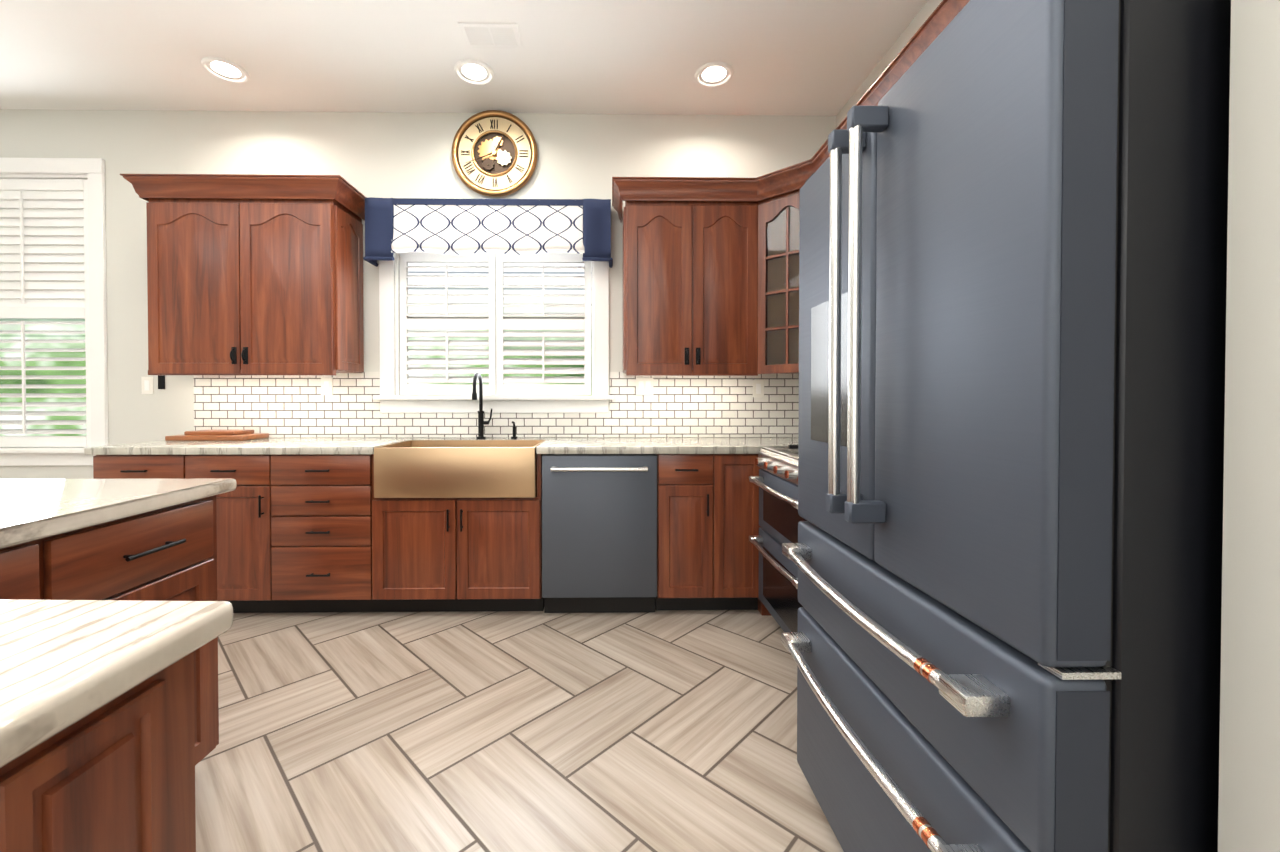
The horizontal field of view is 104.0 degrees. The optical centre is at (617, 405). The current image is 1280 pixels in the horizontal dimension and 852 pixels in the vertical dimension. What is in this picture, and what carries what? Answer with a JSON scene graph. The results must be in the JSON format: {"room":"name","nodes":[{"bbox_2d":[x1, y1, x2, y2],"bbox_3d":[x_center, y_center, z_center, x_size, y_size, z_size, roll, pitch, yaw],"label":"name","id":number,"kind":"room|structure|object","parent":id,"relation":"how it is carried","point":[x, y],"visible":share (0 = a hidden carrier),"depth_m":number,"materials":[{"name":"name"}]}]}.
{"room":"kitchen","nodes":[
{"label":"kitchen","id":0,"kind":"room"},
{"bbox_2d":[0,109,835,478],"bbox_3d":[-1.927,-0.395,3.332,7.130,3.030,0.140,0,1,-1],"label":"wall","id":1,"kind":"structure","parent":0,"point":[390,155],"depth_m":3.25,"materials":[{"name":"paint"}]},
{"bbox_2d":[0,158,107,465],"bbox_3d":[-3.847,-0.602,3.272,1.140,1.975,0.200,0,1,-1],"label":"window","id":2,"kind":"structure","parent":1,"relation":"in","point":[53,352],"depth_m":3.25,"materials":[{"name":"white"}]},
{"bbox_2d":[141,377,153,393],"bbox_3d":[-3.051,-0.134,3.245,0.075,0.115,0.008,0,1,-1],"label":"switch plate","id":3,"kind":"object","parent":1,"relation":"attached to","point":[147,385],"visible":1,"depth_m":3.24,"materials":[{"name":"white plastic"}]},
{"bbox_2d":[158,375,164,388],"bbox_3d":[-2.961,-0.169,3.247,0.045,0.120,0.006,0,1,-1],"label":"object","id":4,"kind":"object","parent":1,"relation":"attached to","point":[161,381],"visible":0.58,"depth_m":3.24,"materials":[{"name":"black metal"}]},
{"bbox_2d":[120,174,366,374],"bbox_3d":[-2.191,-0.746,3.041,1.228,1.130,0.420,0,1,-1],"label":"upper cabinet","id":5,"kind":"object","parent":1,"relation":"attached to","point":[253,274],"visible":1,"depth_m":2.90,"materials":[{"name":"brown wood"}]},
{"bbox_2d":[363,197,612,267],"bbox_3d":[-0.805,-1.099,3.181,1.549,0.387,0.173,0,1,-1],"label":"fabric valance","id":6,"kind":"object","parent":1,"relation":"attached to","point":[474,226],"visible":1,"depth_m":3.11,"materials":[{"name":"white fabric"}]},
{"bbox_2d":[373,252,612,412],"bbox_3d":[-0.802,-0.545,3.316,1.550,1.180,0.200,0,1,-1],"label":"window","id":7,"kind":"structure","parent":1,"relation":"in","point":[524,333],"depth_m":3.29,"materials":[{"name":"white"}]},
{"bbox_2d":[452,110,537,196],"bbox_3d":[-0.796,-1.636,3.241,0.557,0.557,0.040,0,1,-1],"label":"wall clock","id":8,"kind":"object","parent":1,"relation":"attached to","point":[494,153],"visible":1,"depth_m":3.24,"materials":[{"name":"brown metal"}]},
{"bbox_2d":[194,372,798,436],"bbox_3d":[-0.652,-0.006,2.970,4.190,0.429,0.630,0,1,-1],"label":"tile backsplash","id":9,"kind":"structure","parent":1,"relation":"attached to","point":[671,406],"depth_m":3.28,"materials":[{"name":"white tile"}]},
{"bbox_2d":[321,377,332,394],"bbox_3d":[-1.891,-0.129,3.253,0.075,0.115,0.008,0,1,-1],"label":"electrical outlet plate","id":10,"kind":"object","parent":9,"relation":"attached to","point":[326,385],"visible":1,"depth_m":3.25,"materials":[{"name":"white plastic"}]},
{"bbox_2d":[636,378,652,394],"bbox_3d":[0.178,-0.129,3.282,0.115,0.115,0.008,0,1,-1],"label":"electrical outlet plate","id":11,"kind":"object","parent":9,"relation":"attached to","point":[644,386],"visible":1,"depth_m":3.28,"materials":[{"name":"white plastic"}]},
{"bbox_2d":[753,380,763,396],"bbox_3d":[0.928,-0.114,3.293,0.075,0.115,0.008,0,1,-1],"label":"electrical outlet plate","id":12,"kind":"object","parent":9,"relation":"attached to","point":[758,388],"visible":1,"depth_m":3.29,"materials":[{"name":"white plastic"}]},
{"bbox_2d":[620,177,755,375],"bbox_3d":[0.431,-0.762,3.109,0.790,1.100,0.358,0,1,-1],"label":"upper cabinet","id":13,"kind":"object","parent":1,"relation":"attached to","point":[710,276],"depth_m":2.93,"materials":[{"name":"brown wood"}]},
{"bbox_2d":[752,184,803,375],"bbox_3d":[0.959,-0.680,2.816,0.267,0.987,0.268,0,1,-1],"label":"upper cabinet","id":14,"kind":"object","parent":1,"relation":"attached to","point":[777,211],"depth_m":2.85,"materials":[{"name":"brown wood"}]},
{"bbox_2d":[756,160,819,199],"bbox_3d":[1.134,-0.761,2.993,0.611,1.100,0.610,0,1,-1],"label":"crown molding","id":15,"kind":"structure","parent":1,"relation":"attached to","point":[798,173],"depth_m":2.75,"materials":[{"name":"brown wood"}]},
{"bbox_2d":[0,0,927,115],"bbox_3d":[-1.884,-1.910,0.228,7.130,0.080,6.430,0,1,-1],"label":"ceiling","id":16,"kind":"structure","parent":0,"point":[805,57],"depth_m":2.71,"materials":[{"name":"paint"}]},
{"bbox_2d":[201,57,249,82],"bbox_3d":[-2.216,-1.899,2.829,0.218,0.022,0.218,0,1,-1],"label":"recessed light","id":17,"kind":"object","parent":16,"relation":"in","point":[225,69],"visible":1,"depth_m":2.83,"materials":[{"name":"white"}]},
{"bbox_2d":[454,59,493,85],"bbox_3d":[-0.816,-1.900,2.848,0.218,0.022,0.218,0,1,-1],"label":"recessed light","id":18,"kind":"object","parent":16,"relation":"in","point":[473,72],"visible":1,"depth_m":2.84,"materials":[{"name":"white"}]},
{"bbox_2d":[458,22,522,48],"bbox_3d":[-0.647,-1.896,2.561,0.290,0.008,0.170,0,1,-1],"label":"ceiling vent","id":19,"kind":"object","parent":16,"relation":"in","point":[489,35],"visible":1,"depth_m":2.55,"materials":[{"name":"white"}]},
{"bbox_2d":[695,61,733,87],"bbox_3d":[0.554,-1.900,2.868,0.218,0.022,0.218,0,1,-1],"label":"recessed light","id":20,"kind":"object","parent":16,"relation":"in","point":[714,74],"visible":1,"depth_m":2.87,"materials":[{"name":"white"}]},
{"bbox_2d":[195,607,843,851],"bbox_3d":[-1.884,1.185,0.268,7.130,0.050,6.430,0,1,-1],"label":"floor","id":21,"kind":"structure","parent":0,"point":[543,731],"depth_m":1.73,"materials":[{"name":"tile"}]},
{"bbox_2d":[0,646,218,851],"bbox_3d":[-1.424,0.725,0.020,1.882,0.874,3.074,0,1,-1],"label":"kitchen island","id":22,"kind":"object","parent":21,"relation":"on","point":[126,782],"depth_m":0.51,"materials":[{"name":"wood"}]},
{"bbox_2d":[0,478,236,781],"bbox_3d":[-1.431,0.268,0.015,1.928,0.039,3.136,0,1,-1],"label":"island countertop","id":23,"kind":"structure","parent":22,"relation":"on","point":[108,587],"depth_m":0.99,"materials":[{"name":"white stone"}]},
{"bbox_2d":[93,457,183,478],"bbox_3d":[-2.510,0.688,2.941,0.474,0.874,0.647,0,1,-1],"label":"base cabinet","id":24,"kind":"object","parent":21,"relation":"on","point":[103,467],"depth_m":2.61,"materials":[{"name":"brown wood"}]},
{"bbox_2d":[184,457,271,612],"bbox_3d":[-2.051,0.687,2.948,0.444,0.874,0.647,0,1,-1],"label":"base cabinet","id":25,"kind":"object","parent":21,"relation":"on","point":[244,513],"depth_m":2.63,"materials":[{"name":"brown wood"}]},
{"bbox_2d":[272,457,373,612],"bbox_3d":[-1.566,0.687,2.954,0.526,0.874,0.647,0,1,-1],"label":"base cabinet","id":26,"kind":"object","parent":21,"relation":"on","point":[306,525],"depth_m":2.63,"materials":[{"name":"brown wood"}]},
{"bbox_2d":[84,437,797,456],"bbox_3d":[-0.666,0.230,2.954,4.212,0.039,0.662,0,1,-1],"label":"countertop","id":27,"kind":"structure","parent":26,"relation":"on","point":[264,447],"depth_m":2.64,"materials":[{"name":"white stone"}]},
{"bbox_2d":[165,430,268,440],"bbox_3d":[-2.479,0.180,3.112,0.460,0.055,0.240,0,1,-1],"label":"cutting board","id":28,"kind":"object","parent":27,"relation":"on","point":[219,435],"visible":1,"depth_m":3.02,"materials":[{"name":"brown wood"}]},
{"bbox_2d":[374,372,545,497],"bbox_3d":[-0.857,0.136,2.905,0.842,0.684,0.583,0,1,-1],"label":"farmhouse sink","id":29,"kind":"object","parent":27,"relation":"in","point":[457,469],"visible":0.96,"depth_m":2.62,"materials":[{"name":"brown metal"}]},
{"bbox_2d":[372,477,544,611],"bbox_3d":[-0.858,0.805,2.966,0.891,0.639,0.647,0,1,-1],"label":"base cabinet","id":30,"kind":"object","parent":21,"relation":"on","point":[429,554],"depth_m":2.64,"materials":[{"name":"brown wood"}]},
{"bbox_2d":[542,454,656,612],"bbox_3d":[-0.099,0.691,2.931,0.611,0.868,0.682,0,1,-1],"label":"dishwasher","id":31,"kind":"object","parent":21,"relation":"on","point":[599,533],"visible":0.94,"depth_m":2.65,"materials":[{"name":"black metal"}]},
{"bbox_2d":[648,453,715,609],"bbox_3d":[0.358,0.687,2.982,0.297,0.874,0.647,0,1,-1],"label":"base cabinet","id":32,"kind":"object","parent":21,"relation":"on","point":[686,482],"depth_m":2.66,"materials":[{"name":"brown wood"}]},
{"bbox_2d":[716,453,767,615],"bbox_3d":[0.640,0.687,2.986,0.266,0.874,0.647,0,1,-1],"label":"base cabinet","id":33,"kind":"object","parent":21,"relation":"on","point":[737,498],"depth_m":2.66,"materials":[{"name":"brown wood"}]},
{"bbox_2d":[749,445,806,631],"bbox_3d":[1.049,0.663,2.266,0.748,0.942,0.757,0,1,-1],"label":"range oven","id":34,"kind":"object","parent":21,"relation":"on","point":[776,482],"visible":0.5,"depth_m":2.32,"materials":[{"name":"black"}]},
{"bbox_2d":[781,0,1230,851],"bbox_3d":[0.955,0.243,1.090,0.970,1.812,0.872,0,1,-1],"label":"refrigerator","id":35,"kind":"object","parent":21,"relation":"on","point":[1005,554],"visible":1,"depth_m":0.69,"materials":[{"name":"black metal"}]},
{"bbox_2d":[836,0,942,127],"bbox_3d":[1.551,-0.356,0.296,0.140,3.030,6.430,0,1,-1],"label":"wall","id":36,"kind":"structure","parent":0,"point":[925,12],"depth_m":2.65,"materials":[{"name":"paint"}]},
{"bbox_2d":[820,128,846,165],"bbox_3d":[1.267,-0.976,2.428,0.359,0.615,0.514,0,1,-1],"label":"upper cabinet","id":37,"kind":"object","parent":36,"relation":"attached to","point":[826,154],"depth_m":2.55,"materials":[{"name":"brown wood"}]},
{"bbox_2d":[868,20,943,105],"bbox_3d":[1.275,-0.969,1.914,0.359,0.615,0.514,0,1,-1],"label":"upper cabinet","id":38,"kind":"object","parent":36,"relation":"attached to","point":[932,35],"depth_m":1.83,"materials":[{"name":"brown wood"}]},
{"bbox_2d":[944,0,969,28],"bbox_3d":[1.282,-0.963,1.400,0.359,0.615,0.514,0,1,-1],"label":"upper cabinet","id":39,"kind":"object","parent":36,"relation":"attached to","point":[960,4],"depth_m":1.58,"materials":[{"name":"brown wood"}]},
{"bbox_2d":[1218,0,1279,851],"bbox_3d":[1.142,-0.338,-1.048,0.715,3.030,3.352,0,1,-1],"label":"wall","id":40,"kind":"structure","parent":0,"point":[1249,785],"depth_m":0.60,"materials":[{"name":"paint"}]}
]}

